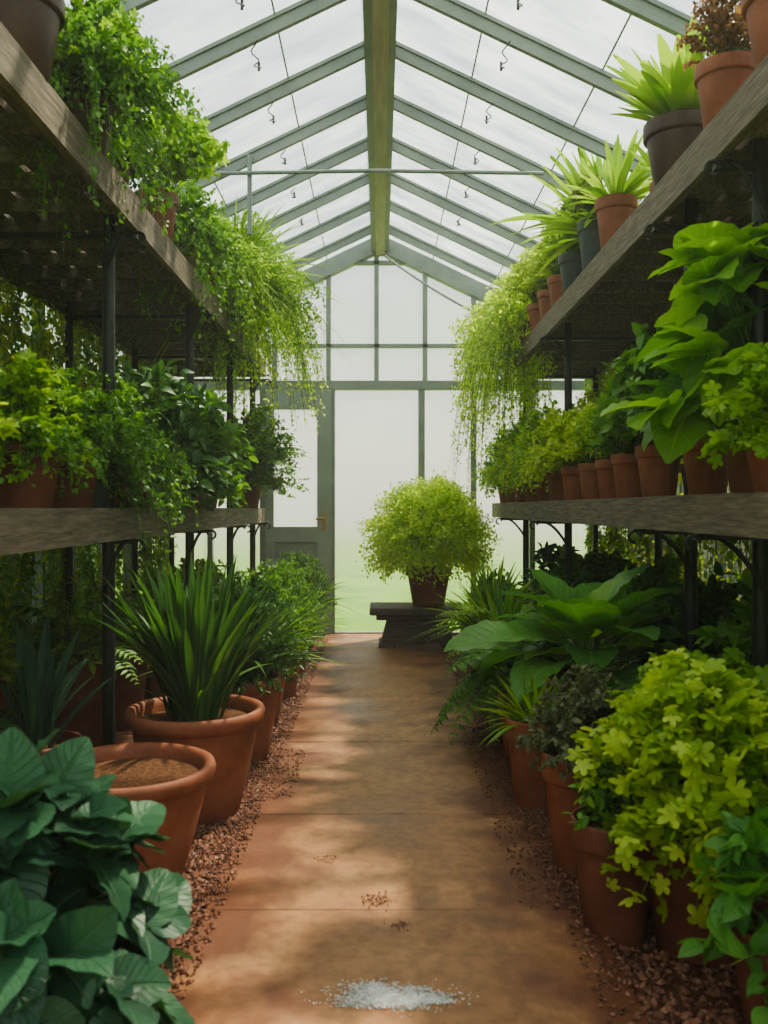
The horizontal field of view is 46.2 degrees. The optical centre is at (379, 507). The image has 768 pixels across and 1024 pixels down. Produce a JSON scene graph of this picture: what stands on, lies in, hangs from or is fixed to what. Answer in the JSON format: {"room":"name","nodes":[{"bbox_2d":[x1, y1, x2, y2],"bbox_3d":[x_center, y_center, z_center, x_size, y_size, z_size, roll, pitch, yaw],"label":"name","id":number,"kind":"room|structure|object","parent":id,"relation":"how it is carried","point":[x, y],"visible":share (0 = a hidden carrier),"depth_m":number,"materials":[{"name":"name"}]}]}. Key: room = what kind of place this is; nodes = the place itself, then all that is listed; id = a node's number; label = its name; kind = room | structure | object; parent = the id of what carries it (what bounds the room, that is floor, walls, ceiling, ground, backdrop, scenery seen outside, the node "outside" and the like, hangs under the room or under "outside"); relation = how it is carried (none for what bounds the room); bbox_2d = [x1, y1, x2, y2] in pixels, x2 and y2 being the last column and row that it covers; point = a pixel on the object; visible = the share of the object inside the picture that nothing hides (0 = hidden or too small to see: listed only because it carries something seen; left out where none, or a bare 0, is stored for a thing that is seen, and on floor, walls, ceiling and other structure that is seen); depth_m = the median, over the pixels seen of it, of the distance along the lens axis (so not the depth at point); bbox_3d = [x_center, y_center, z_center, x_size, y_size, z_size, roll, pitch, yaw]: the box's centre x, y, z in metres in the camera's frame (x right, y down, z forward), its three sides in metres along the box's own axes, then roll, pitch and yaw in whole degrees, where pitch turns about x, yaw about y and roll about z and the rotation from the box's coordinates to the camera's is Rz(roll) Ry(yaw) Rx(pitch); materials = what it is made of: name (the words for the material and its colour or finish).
{"room":"greenhouse","nodes":[
{"label":"greenhouse","id":0,"kind":"room"},
{"bbox_2d":[0,278,151,731],"bbox_3d":[-1.840,-0.116,3.250,0.080,2.612,8.900,0,0,0],"label":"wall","id":1,"kind":"structure","parent":0,"point":[41,586],"depth_m":4.83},
{"bbox_2d":[0,262,176,718],"bbox_3d":[-1.739,-0.102,4.492,0.146,2.497,6.200,0,0,0],"label":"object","id":2,"kind":"structure","parent":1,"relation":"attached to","point":[85,338],"depth_m":4.70,"materials":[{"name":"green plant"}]},
{"bbox_2d":[0,636,743,1023],"bbox_3d":[0.000,1.140,3.275,3.800,0.100,8.950,0,0,0],"label":"floor","id":3,"kind":"structure","parent":0,"point":[124,736],"depth_m":2.11,"materials":[{"name":"brown gravel"}]},
{"bbox_2d":[0,618,39,711],"bbox_3d":[-1.479,0.680,3.097,0.656,0.819,0.756,0,0,-11],"label":"potted fern","id":4,"kind":"object","parent":3,"relation":"on","point":[7,674],"visible":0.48,"depth_m":3.10,"materials":[{"name":"green plant"}]},
{"bbox_2d":[0,617,113,756],"bbox_3d":[-1.178,0.728,2.962,0.567,0.725,0.599,0,0,-34],"label":"spiky plant","id":5,"kind":"object","parent":3,"relation":"on","point":[42,696],"visible":0.46,"depth_m":2.99,"materials":[{"name":"plant"}]},
{"bbox_2d":[0,576,155,746],"bbox_3d":[-1.237,0.686,3.749,0.698,0.807,0.618,0,0,-5],"label":"potted fern","id":6,"kind":"object","parent":3,"relation":"on","point":[87,721],"visible":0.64,"depth_m":3.65,"materials":[{"name":"green plant"}]},
{"bbox_2d":[0,727,194,1023],"bbox_3d":[-0.666,0.758,1.586,0.676,0.758,0.622,0,0,4],"label":"leafy plant","id":7,"kind":"object","parent":3,"relation":"on","point":[85,941],"visible":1,"depth_m":1.53,"materials":[{"name":"plant"}]},
{"bbox_2d":[58,588,156,730],"bbox_3d":[-1.282,0.737,4.529,0.689,0.706,0.653,0,0,37],"label":"potted fern","id":8,"kind":"object","parent":3,"relation":"on","point":[126,694],"visible":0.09,"depth_m":4.40,"materials":[{"name":"green plant"}]},
{"bbox_2d":[0,21,270,745],"bbox_3d":[-1.314,-0.045,4.000,0.852,2.270,6.800,0,0,0],"label":"rack","id":9,"kind":"object","parent":3,"relation":"on","point":[98,283],"visible":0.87,"depth_m":3.44,"materials":[{"name":"brown wood"}]},
{"bbox_2d":[0,370,20,448],"bbox_3d":[-1.106,-0.212,2.209,0.374,0.433,0.407,0,0,0],"label":"geranium","id":10,"kind":"object","parent":9,"relation":"on","point":[5,429],"visible":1,"depth_m":2.29,"materials":[{"name":"plant"}]},
{"bbox_2d":[0,0,65,83],"bbox_3d":[-1.026,-1.406,2.477,0.302,0.460,0.326,0,0,0],"label":"planter","id":11,"kind":"object","parent":9,"relation":"on","point":[35,25],"visible":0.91,"depth_m":2.42,"materials":[{"name":"ceramic"}]},
{"bbox_2d":[3,340,79,414],"bbox_3d":[-1.499,-0.363,3.896,0.479,0.733,0.467,0,0,35],"label":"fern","id":12,"kind":"object","parent":9,"relation":"on","point":[49,343],"visible":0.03,"depth_m":3.91,"materials":[{"name":"green plant"}]},
{"bbox_2d":[0,348,106,507],"bbox_3d":[-1.042,-0.231,2.644,0.395,0.470,0.397,0,0,12],"label":"potted plant","id":13,"kind":"object","parent":9,"relation":"on","point":[30,460],"visible":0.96,"depth_m":2.59,"materials":[{"name":"plant"}]},
{"bbox_2d":[13,359,168,507],"bbox_3d":[-1.001,-0.252,3.056,0.551,0.511,0.546,0,0,23],"label":"potted plant","id":14,"kind":"object","parent":9,"relation":"on","point":[118,443],"visible":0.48,"depth_m":2.99,"materials":[{"name":"plant"}]},
{"bbox_2d":[13,0,209,254],"bbox_3d":[-0.896,-1.294,2.985,0.653,0.810,0.610,0,0,-8],"label":"hanging plant","id":15,"kind":"object","parent":9,"relation":"on","point":[95,74],"visible":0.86,"depth_m":2.87,"materials":[{"name":"plant"}]},
{"bbox_2d":[92,457,177,547],"bbox_3d":[-0.917,-0.038,3.228,0.364,0.374,0.301,0,0,24],"label":"ivy","id":16,"kind":"object","parent":9,"relation":"on","point":[100,500],"visible":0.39,"depth_m":3.21,"materials":[{"name":"plant"}]},
{"bbox_2d":[74,373,199,532],"bbox_3d":[-1.016,-0.203,3.493,0.622,0.630,0.621,0,0,15],"label":"parsley","id":17,"kind":"object","parent":9,"relation":"on","point":[169,464],"visible":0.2,"depth_m":3.45,"materials":[{"name":"plant"}]},
{"bbox_2d":[106,120,174,212],"bbox_3d":[-1.062,-1.379,3.515,0.513,0.417,0.496,0,0,-3],"label":"potted creeping jenny","id":18,"kind":"object","parent":9,"relation":"on","point":[131,171],"visible":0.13,"depth_m":3.51,"materials":[{"name":"plant"}]},
{"bbox_2d":[115,359,231,522],"bbox_3d":[-1.002,-0.302,4.068,0.672,0.730,0.700,0,0,-7],"label":"potted plant","id":19,"kind":"object","parent":9,"relation":"on","point":[173,416],"visible":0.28,"depth_m":4.02,"materials":[{"name":"plant"}]},
{"bbox_2d":[134,108,230,240],"bbox_3d":[-0.904,-1.484,4.021,0.489,0.617,0.525,0,0,-38],"label":"pothos","id":20,"kind":"object","parent":9,"relation":"on","point":[213,154],"visible":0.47,"depth_m":3.95,"materials":[{"name":"plant"}]},
{"bbox_2d":[134,179,253,340],"bbox_3d":[-0.959,-1.303,4.601,0.592,0.816,0.600,0,0,-45],"label":"hanging plant","id":21,"kind":"object","parent":9,"relation":"on","point":[200,242],"visible":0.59,"depth_m":4.53,"materials":[{"name":"plant"}]},
{"bbox_2d":[156,383,258,514],"bbox_3d":[-0.953,-0.280,4.592,0.672,0.741,0.786,0,0,0],"label":"basil","id":22,"kind":"object","parent":9,"relation":"on","point":[225,437],"visible":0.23,"depth_m":4.57,"materials":[{"name":"plant"}]},
{"bbox_2d":[163,199,275,357],"bbox_3d":[-0.938,-1.316,5.198,0.621,0.862,0.637,0,0,44],"label":"fern","id":23,"kind":"object","parent":9,"relation":"on","point":[251,265],"visible":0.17,"depth_m":5.15,"materials":[{"name":"green plant"}]},
{"bbox_2d":[115,186,359,403],"bbox_3d":[-0.919,-1.392,5.760,1.605,1.389,1.609,0,0,38],"label":"fern","id":24,"kind":"object","parent":9,"relation":"on","point":[279,286],"visible":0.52,"depth_m":5.65,"materials":[{"name":"green plant"}]},
{"bbox_2d":[224,403,311,508],"bbox_3d":[-0.932,-0.378,6.498,0.852,0.764,0.784,0,0,8],"label":"potted fern","id":25,"kind":"object","parent":9,"relation":"on","point":[267,451],"visible":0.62,"depth_m":6.41,"materials":[{"name":"green plant"}]},
{"bbox_2d":[209,260,327,436],"bbox_3d":[-0.833,-1.183,6.585,0.901,1.373,0.886,0,0,-23],"label":"trailing plant","id":26,"kind":"object","parent":9,"relation":"on","point":[222,386],"visible":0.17,"depth_m":6.42,"materials":[{"name":"green plant"}]},
{"bbox_2d":[93,742,215,873],"bbox_3d":[-0.745,0.922,2.660,0.515,0.335,0.515,0,0,0],"label":"terracotta pot","id":27,"kind":"object","parent":3,"relation":"on","point":[174,776],"visible":0.51,"depth_m":2.61,"materials":[{"name":"ceramic"}]},
{"bbox_2d":[125,568,184,697],"bbox_3d":[-1.285,0.719,5.228,0.622,0.742,0.682,0,0,-26],"label":"potted fern","id":28,"kind":"object","parent":3,"relation":"on","point":[152,685],"visible":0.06,"depth_m":5.15,"materials":[{"name":"green plant"}]},
{"bbox_2d":[126,557,235,595],"bbox_3d":[-1.259,0.706,6.018,0.702,0.767,0.693,0,0,29],"label":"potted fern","id":29,"kind":"object","parent":3,"relation":"on","point":[182,566],"visible":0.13,"depth_m":5.99,"materials":[{"name":"green plant"}]},
{"bbox_2d":[84,551,302,825],"bbox_3d":[-0.652,0.623,3.198,0.715,0.934,0.763,0,0,8],"label":"potted plant","id":30,"kind":"object","parent":3,"relation":"on","point":[191,650],"visible":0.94,"depth_m":3.11,"materials":[{"name":"plant"}]},
{"bbox_2d":[169,558,247,598],"bbox_3d":[-1.249,0.734,6.796,0.606,0.712,0.701,0,0,44],"label":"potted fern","id":31,"kind":"object","parent":3,"relation":"on","point":[202,561],"visible":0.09,"depth_m":6.78,"materials":[{"name":"green plant"}]},
{"bbox_2d":[130,571,360,763],"bbox_3d":[-0.643,0.681,3.925,0.838,0.818,0.943,0,0,28],"label":"potted plant","id":32,"kind":"object","parent":3,"relation":"on","point":[261,683],"visible":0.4,"depth_m":3.85,"materials":[{"name":"plant"}]},
{"bbox_2d":[217,557,347,699],"bbox_3d":[-0.551,0.686,5.136,0.847,0.808,0.836,0,0,-43],"label":"rosemary","id":33,"kind":"object","parent":3,"relation":"on","point":[289,690],"visible":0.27,"depth_m":5.15,"materials":[{"name":"plant"}]},
{"bbox_2d":[237,568,346,725],"bbox_3d":[-0.600,0.695,4.524,0.880,0.791,0.797,0,0,22],"label":"potted lemongrass","id":34,"kind":"object","parent":3,"relation":"on","point":[281,593],"visible":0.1,"depth_m":4.53,"materials":[{"name":"plant"}]},
{"bbox_2d":[270,556,345,676],"bbox_3d":[-0.597,0.697,5.845,0.849,0.786,0.824,0,0,41],"label":"potted lemongrass","id":35,"kind":"object","parent":3,"relation":"on","point":[307,571],"visible":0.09,"depth_m":5.82,"materials":[{"name":"plant"}]},
{"bbox_2d":[272,550,353,659],"bbox_3d":[-0.570,0.698,6.469,0.826,0.784,0.813,0,0,32],"label":"rosemary","id":36,"kind":"object","parent":3,"relation":"on","point":[298,559],"visible":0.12,"depth_m":6.44,"materials":[{"name":"plant"}]},
{"bbox_2d":[274,550,364,647],"bbox_3d":[-0.603,0.706,6.966,0.808,0.769,0.934,0,0,13],"label":"potted lemongrass","id":37,"kind":"object","parent":3,"relation":"on","point":[313,561],"visible":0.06,"depth_m":6.99,"materials":[{"name":"plant"}]},
{"bbox_2d":[170,634,647,1023],"bbox_3d":[0.046,1.105,3.250,1.055,0.071,8.900,0,0,0],"label":"paved path","id":38,"kind":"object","parent":3,"relation":"on","point":[402,810],"visible":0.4,"depth_m":2.55,"materials":[{"name":"concrete"}]},
{"bbox_2d":[301,978,477,1017],"bbox_3d":[0.020,1.066,1.964,0.390,0.007,0.159,0,0,3],"label":"spilled perlite","id":39,"kind":"object","parent":38,"relation":"on","point":[396,997],"visible":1,"depth_m":1.96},
{"bbox_2d":[369,602,460,647],"bbox_3d":[0.290,0.925,7.040,0.740,0.330,0.480,0,0,0],"label":"bench","id":40,"kind":"object","parent":3,"relation":"on","point":[404,620],"visible":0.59,"depth_m":6.89,"materials":[{"name":"grey stone"}]},
{"bbox_2d":[353,470,501,606],"bbox_3d":[0.373,0.226,7.038,1.208,1.068,1.168,0,0,0],"label":"potted plant","id":41,"kind":"object","parent":40,"relation":"on","point":[434,530],"visible":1,"depth_m":6.80,"materials":[{"name":"green plant"}]},
{"bbox_2d":[156,639,743,1023],"bbox_3d":[0.050,1.077,4.201,2.129,0.039,6.425,0,0,0],"label":"gravel bed","id":42,"kind":"object","parent":3,"relation":"on","point":[200,868],"visible":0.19,"depth_m":2.52,"materials":[{"name":"gravel"}]},
{"bbox_2d":[403,555,540,645],"bbox_3d":[0.690,0.682,5.488,0.958,0.816,1.005,0,0,38],"label":"potted lemongrass","id":43,"kind":"object","parent":3,"relation":"on","point":[484,582],"visible":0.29,"depth_m":5.44,"materials":[{"name":"plant"}]},
{"bbox_2d":[431,571,560,707],"bbox_3d":[0.647,0.713,4.840,0.749,0.754,0.800,0,0,-3],"label":"fern","id":44,"kind":"object","parent":3,"relation":"on","point":[497,608],"visible":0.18,"depth_m":4.79,"materials":[{"name":"green plant"}]},
{"bbox_2d":[487,654,535,766],"bbox_3d":[0.605,0.847,3.759,0.311,0.485,0.331,0,0,0],"label":"potted chlorophytum","id":45,"kind":"object","parent":3,"relation":"on","point":[504,670],"visible":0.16,"depth_m":3.73,"materials":[{"name":"plant"}]},
{"bbox_2d":[430,637,595,744],"bbox_3d":[0.601,0.815,4.168,0.759,0.549,0.733,0,0,-14],"label":"fern","id":46,"kind":"object","parent":3,"relation":"on","point":[470,681],"visible":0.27,"depth_m":3.97,"materials":[{"name":"green plant"}]},
{"bbox_2d":[473,658,572,814],"bbox_3d":[0.561,0.819,3.253,0.473,0.543,0.457,0,0,-13],"label":"potted chlorophytum","id":47,"kind":"object","parent":3,"relation":"on","point":[529,788],"visible":0.41,"depth_m":3.21,"materials":[{"name":"ceramic"}]},
{"bbox_2d":[516,541,580,642],"bbox_3d":[1.291,0.662,6.497,0.637,0.856,0.645,0,0,-33],"label":"potted schefflera","id":48,"kind":"object","parent":3,"relation":"on","point":[546,553],"visible":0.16,"depth_m":6.49,"materials":[{"name":"plant"}]},
{"bbox_2d":[514,660,628,879],"bbox_3d":[0.616,0.772,2.701,0.421,0.637,0.394,0,0,-3],"label":"potted plant","id":49,"kind":"object","parent":3,"relation":"on","point":[581,709],"visible":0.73,"depth_m":2.65,"materials":[{"name":"plant"}]},
{"bbox_2d":[444,565,716,721],"bbox_3d":[0.778,0.660,3.604,1.055,0.861,0.937,0,0,0],"label":"hosta","id":50,"kind":"object","parent":3,"relation":"on","point":[594,610],"visible":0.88,"depth_m":3.48,"materials":[{"name":"plant"}]},
{"bbox_2d":[535,546,627,638],"bbox_3d":[1.304,0.667,5.780,0.685,0.847,0.649,0,0,-26],"label":"potted schefflera","id":51,"kind":"object","parent":3,"relation":"on","point":[578,561],"visible":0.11,"depth_m":5.77,"materials":[{"name":"plant"}]},
{"bbox_2d":[561,760,649,947],"bbox_3d":[0.597,0.862,2.294,0.278,0.456,0.255,0,0,45],"label":"potted plant","id":52,"kind":"object","parent":3,"relation":"on","point":[602,912],"visible":0.45,"depth_m":2.23,"materials":[{"name":"ceramic"}]},
{"bbox_2d":[565,548,663,669],"bbox_3d":[1.311,0.657,5.011,0.649,0.866,0.652,0,0,23],"label":"potted schefflera","id":53,"kind":"object","parent":3,"relation":"on","point":[601,572],"visible":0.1,"depth_m":4.99,"materials":[{"name":"plant"}]},
{"bbox_2d":[492,55,767,721],"bbox_3d":[1.324,-0.040,4.075,0.832,2.260,6.950,0,0,0],"label":"rack","id":54,"kind":"object","parent":3,"relation":"on","point":[722,176],"visible":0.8,"depth_m":3.33,"materials":[{"name":"brown wood"}]},
{"bbox_2d":[472,426,509,502],"bbox_3d":[1.004,-0.359,7.262,0.481,0.645,0.461,0,0,26],"label":"potted thyme","id":55,"kind":"object","parent":54,"relation":"on","point":[502,496],"visible":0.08,"depth_m":7.22,"materials":[{"name":"plant"}]},
{"bbox_2d":[447,287,541,481],"bbox_3d":[0.896,-0.962,6.877,0.756,1.555,0.718,0,0,-32],"label":"hanging plant","id":56,"kind":"object","parent":54,"relation":"on","point":[522,394],"visible":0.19,"depth_m":6.78,"materials":[{"name":"plant"}]},
{"bbox_2d":[480,438,515,502],"bbox_3d":[0.996,-0.298,6.864,0.478,0.524,0.462,0,0,28],"label":"potted thyme","id":57,"kind":"object","parent":54,"relation":"on","point":[510,497],"visible":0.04,"depth_m":6.80,"materials":[{"name":"plant"}]},
{"bbox_2d":[459,272,557,425],"bbox_3d":[0.924,-1.146,6.383,0.751,1.149,0.714,0,0,9],"label":"hanging plant","id":58,"kind":"object","parent":54,"relation":"on","point":[507,315],"visible":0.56,"depth_m":6.27,"materials":[{"name":"plant"}]},
{"bbox_2d":[484,414,532,501],"bbox_3d":[1.002,-0.350,6.383,0.477,0.628,0.487,0,0,40],"label":"potted thyme","id":59,"kind":"object","parent":54,"relation":"on","point":[520,497],"visible":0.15,"depth_m":6.36,"materials":[{"name":"plant"}]},
{"bbox_2d":[491,426,537,501],"bbox_3d":[0.983,-0.306,5.950,0.471,0.539,0.470,0,0,17],"label":"potted thyme","id":60,"kind":"object","parent":54,"relation":"on","point":[530,497],"visible":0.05,"depth_m":5.91,"materials":[{"name":"plant"}]},
{"bbox_2d":[497,245,541,330],"bbox_3d":[1.024,-1.468,6.027,0.487,0.604,0.468,0,0,17],"label":"terracotta pot","id":61,"kind":"object","parent":54,"relation":"on","point":[533,308],"visible":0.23,"depth_m":5.97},
{"bbox_2d":[500,399,561,500],"bbox_3d":[0.994,-0.348,5.513,0.467,0.625,0.463,0,0,-14],"label":"potted thyme","id":62,"kind":"object","parent":54,"relation":"on","point":[543,495],"visible":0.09,"depth_m":5.48,"materials":[{"name":"plant"}]},
{"bbox_2d":[518,237,552,318],"bbox_3d":[1.071,-1.442,5.645,0.404,0.551,0.364,0,0,5],"label":"terracotta pot","id":63,"kind":"object","parent":54,"relation":"on","point":[533,281],"visible":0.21,"depth_m":5.62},
{"bbox_2d":[515,407,577,500],"bbox_3d":[1.011,-0.303,5.079,0.446,0.534,0.453,0,0,-8],"label":"potted thyme","id":64,"kind":"object","parent":54,"relation":"on","point":[535,464],"visible":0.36,"depth_m":5.04,"materials":[{"name":"plant"}]},
{"bbox_2d":[529,228,568,306],"bbox_3d":[1.069,-1.439,5.312,0.391,0.546,0.391,0,0,37],"label":"terracotta pot","id":65,"kind":"object","parent":54,"relation":"on","point":[554,282],"visible":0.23,"depth_m":5.26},
{"bbox_2d":[537,406,584,499],"bbox_3d":[1.024,-0.286,4.726,0.395,0.499,0.368,0,0,32],"label":"potted oregano","id":66,"kind":"object","parent":54,"relation":"on","point":[570,474],"visible":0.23,"depth_m":4.68,"materials":[{"name":"plant"}]},
{"bbox_2d":[542,200,581,291],"bbox_3d":[1.080,-1.449,4.927,0.407,0.566,0.417,0,0,16],"label":"spider plant","id":67,"kind":"object","parent":54,"relation":"on","point":[569,262],"visible":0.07,"depth_m":4.89,"materials":[{"name":"ceramic"}]},
{"bbox_2d":[490,142,648,274],"bbox_3d":[1.100,-1.533,4.588,1.067,0.733,1.022,0,0,0],"label":"spider plant","id":68,"kind":"object","parent":54,"relation":"on","point":[568,225],"visible":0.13,"depth_m":4.59,"materials":[{"name":"green plant"}]},
{"bbox_2d":[552,401,605,498],"bbox_3d":[1.034,-0.279,4.372,0.383,0.485,0.355,0,0,13],"label":"potted oregano","id":69,"kind":"object","parent":54,"relation":"on","point":[587,471],"visible":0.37,"depth_m":4.32,"materials":[{"name":"plant"}]},
{"bbox_2d":[572,389,597,412],"bbox_3d":[1.485,-0.450,6.507,0.524,0.828,0.533,0,0,0],"label":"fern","id":70,"kind":"object","parent":54,"relation":"on","point":[581,400],"visible":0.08,"depth_m":6.45,"materials":[{"name":"green plant"}]},
{"bbox_2d":[562,174,609,270],"bbox_3d":[1.042,-1.407,4.422,0.260,0.482,0.280,0,0,-8],"label":"spider plant","id":71,"kind":"object","parent":54,"relation":"on","point":[589,238],"visible":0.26,"depth_m":4.37,"materials":[{"name":"ceramic"}]},
{"bbox_2d":[552,129,651,248],"bbox_3d":[1.084,-1.430,4.072,0.548,0.527,0.626,0,0,0],"label":"spider plant","id":72,"kind":"object","parent":54,"relation":"on","point":[617,200],"visible":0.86,"depth_m":4.00,"materials":[{"name":"green plant"}]},
{"bbox_2d":[574,392,632,498],"bbox_3d":[1.053,-0.279,4.057,0.330,0.486,0.327,0,0,-34],"label":"potted oregano","id":73,"kind":"object","parent":54,"relation":"on","point":[605,473],"visible":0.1,"depth_m":4.02,"materials":[{"name":"ceramic"}]},
{"bbox_2d":[588,368,626,451],"bbox_3d":[1.502,-0.462,5.693,0.520,0.852,0.530,0,0,14],"label":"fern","id":74,"kind":"object","parent":54,"relation":"on","point":[602,388],"visible":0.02,"depth_m":5.69,"materials":[{"name":"green plant"}]},
{"bbox_2d":[587,377,642,497],"bbox_3d":[1.042,-0.292,3.768,0.358,0.512,0.385,0,0,21],"label":"potted oregano","id":75,"kind":"object","parent":54,"relation":"on","point":[625,464],"visible":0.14,"depth_m":3.74,"materials":[{"name":"ceramic"}]},
{"bbox_2d":[593,322,682,496],"bbox_3d":[1.073,-0.373,3.407,0.497,0.675,0.476,0,0,19],"label":"potted plant","id":76,"kind":"object","parent":54,"relation":"on","point":[657,478],"visible":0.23,"depth_m":3.37,"materials":[{"name":"plant"}]},
{"bbox_2d":[628,141,653,192],"bbox_3d":[1.230,-1.379,3.764,0.378,0.427,0.384,0,0,0],"label":"spider plant","id":77,"kind":"object","parent":54,"relation":"on","point":[644,158],"visible":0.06,"depth_m":3.75,"materials":[{"name":"plant"}]},
{"bbox_2d":[604,15,714,186],"bbox_3d":[1.102,-1.464,3.319,0.521,0.597,0.593,0,0,43],"label":"potted plant","id":78,"kind":"object","parent":54,"relation":"on","point":[667,98],"visible":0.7,"depth_m":3.22,"materials":[{"name":"plant"}]},
{"bbox_2d":[626,359,727,494],"bbox_3d":[1.122,-0.281,3.094,0.567,0.490,0.610,0,0,0],"label":"peace lily","id":79,"kind":"object","parent":54,"relation":"on","point":[701,478],"visible":0.09,"depth_m":3.03,"materials":[{"name":"ceramic"}]},
{"bbox_2d":[600,219,767,492],"bbox_3d":[1.214,-0.535,2.785,0.821,0.998,0.866,0,0,38],"label":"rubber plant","id":80,"kind":"object","parent":54,"relation":"on","point":[708,322],"visible":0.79,"depth_m":2.70,"materials":[{"name":"green plant"}]},
{"bbox_2d":[675,0,753,129],"bbox_3d":[1.087,-1.405,2.775,0.325,0.479,0.331,0,0,-9],"label":"potted plant","id":81,"kind":"object","parent":54,"relation":"on","point":[718,76],"visible":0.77,"depth_m":2.72,"materials":[{"name":"ceramic"}]},
{"bbox_2d":[694,342,767,491],"bbox_3d":[1.033,-0.237,2.343,0.376,0.403,0.418,0,0,37],"label":"potted plant","id":82,"kind":"object","parent":54,"relation":"on","point":[748,404],"visible":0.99,"depth_m":2.31,"materials":[{"name":"plant"}]},
{"bbox_2d":[734,0,767,69],"bbox_3d":[1.105,-1.391,2.426,0.282,0.449,0.296,0,0,27],"label":"terracotta pot","id":83,"kind":"object","parent":54,"relation":"on","point":[754,13],"visible":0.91,"depth_m":2.40,"materials":[{"name":"ceramic"}]},
{"bbox_2d":[600,554,706,670],"bbox_3d":[1.335,0.657,4.323,0.662,0.867,0.619,0,0,-29],"label":"potted schefflera","id":84,"kind":"object","parent":3,"relation":"on","point":[665,576],"visible":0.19,"depth_m":4.26,"materials":[{"name":"plant"}]},
{"bbox_2d":[565,648,767,967],"bbox_3d":[0.791,0.723,2.251,0.599,0.735,0.636,0,0,-9],"label":"potted plant","id":85,"kind":"object","parent":3,"relation":"on","point":[699,749],"visible":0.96,"depth_m":2.13,"materials":[{"name":"plant"}]},
{"bbox_2d":[596,645,767,759],"bbox_3d":[0.968,0.743,2.599,0.656,0.694,0.708,0,0,29],"label":"potted coleus","id":86,"kind":"object","parent":3,"relation":"on","point":[732,656],"visible":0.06,"depth_m":2.60,"materials":[{"name":"plant"}]},
{"bbox_2d":[633,561,751,667],"bbox_3d":[1.295,0.650,3.633,0.616,0.880,0.671,0,0,-33],"label":"potted schefflera","id":87,"kind":"object","parent":3,"relation":"on","point":[713,597],"visible":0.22,"depth_m":3.52,"materials":[{"name":"plant"}]},
{"bbox_2d":[687,571,751,665],"bbox_3d":[1.327,0.639,2.946,0.619,0.902,0.678,0,0,33],"label":"potted schefflera","id":88,"kind":"object","parent":3,"relation":"on","point":[743,610],"visible":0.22,"depth_m":2.91,"materials":[{"name":"plant"}]},
{"bbox_2d":[677,799,767,1023],"bbox_3d":[0.822,0.831,1.799,0.443,0.519,0.402,0,0,-40],"label":"potted plant","id":89,"kind":"object","parent":3,"relation":"on","point":[737,920],"visible":1,"depth_m":1.78,"materials":[{"name":"plant"}]},
{"bbox_2d":[163,238,592,635],"bbox_3d":[0.000,-0.564,7.700,3.756,3.509,0.100,0,0,0],"label":"frame","id":90,"kind":"structure","parent":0,"point":[359,254],"depth_m":7.67,"materials":[{"name":"metal"}]},
{"bbox_2d":[265,390,330,633],"bbox_3d":[-0.695,0.035,7.646,0.560,2.070,0.109,0,0,0],"label":"door","id":91,"kind":"structure","parent":90,"relation":"in","point":[316,541],"depth_m":7.66,"materials":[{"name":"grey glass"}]},
{"bbox_2d":[94,0,750,287],"bbox_3d":[0.000,-1.850,3.250,3.900,0.960,8.900,0,0,0],"label":"ceiling","id":92,"kind":"structure","parent":0,"point":[379,48],"depth_m":4.70,"materials":[{"name":"clear glass"}]},
{"bbox_2d":[235,0,303,225],"bbox_3d":[-0.540,-2.003,4.847,0.053,0.115,3.196,0,0,0],"label":"hooks","id":93,"kind":"object","parent":92,"relation":"attached to","point":[241,4],"visible":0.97,"depth_m":4.40,"materials":[{"name":"metal"}]},
{"bbox_2d":[216,154,543,234],"bbox_3d":[0.000,-1.730,4.961,1.800,0.440,0.044,0,0,0],"label":"rod","id":94,"kind":"object","parent":92,"relation":"attached to","point":[249,172],"visible":0.92,"depth_m":4.94,"materials":[{"name":"metal"}]},
{"bbox_2d":[382,253,477,313],"bbox_3d":[0.584,-1.694,7.125,1.423,0.885,0.020,0,0,37],"label":"cable","id":95,"kind":"object","parent":92,"relation":"hanging from","point":[384,255],"visible":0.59,"depth_m":7.29,"materials":[{"name":"grey metal"}]},
{"bbox_2d":[456,0,522,225],"bbox_3d":[0.546,-2.003,4.847,0.053,0.115,3.196,0,0,0],"label":"hooks","id":96,"kind":"object","parent":92,"relation":"attached to","point":[517,1],"visible":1,"depth_m":4.42,"materials":[{"name":"metal"}]},
{"bbox_2d":[608,372,727,588],"bbox_3d":[1.840,-0.116,3.250,0.080,2.612,8.900,0,0,0],"label":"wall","id":97,"kind":"structure","parent":0,"point":[717,545],"depth_m":4.83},
{"bbox_2d":[581,331,751,642],"bbox_3d":[1.740,-0.105,4.511,0.149,2.478,6.202,0,0,0],"label":"climbing vine","id":98,"kind":"object","parent":97,"relation":"attached to","point":[614,540],"visible":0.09,"depth_m":5.75,"materials":[{"name":"green plant"}]},
{"label":"outside","id":99,"kind":"structure","parent":0,"visible":0},
{"bbox_2d":[95,526,643,630],"bbox_3d":[0.000,1.220,24.000,80.000,0.059,72.000,0,0,0],"label":"lawn","id":100,"kind":"structure","parent":99,"point":[365,590],"depth_m":19.67,"materials":[{"name":"green plant"}]},
{"bbox_2d":[1,335,122,667],"bbox_3d":[-2.979,-0.054,4.485,2.006,2.644,9.556,0,0,0],"label":"hedge","id":101,"kind":"object","parent":100,"relation":"on","point":[47,591],"visible":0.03,"depth_m":6.37,"materials":[{"name":"green plant"}]},
{"bbox_2d":[604,472,751,643],"bbox_3d":[2.978,-0.028,4.495,1.940,2.619,9.544,0,0,0],"label":"hedge","id":102,"kind":"object","parent":100,"relation":"on","point":[742,546],"visible":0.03,"depth_m":6.53,"materials":[{"name":"green plant"}]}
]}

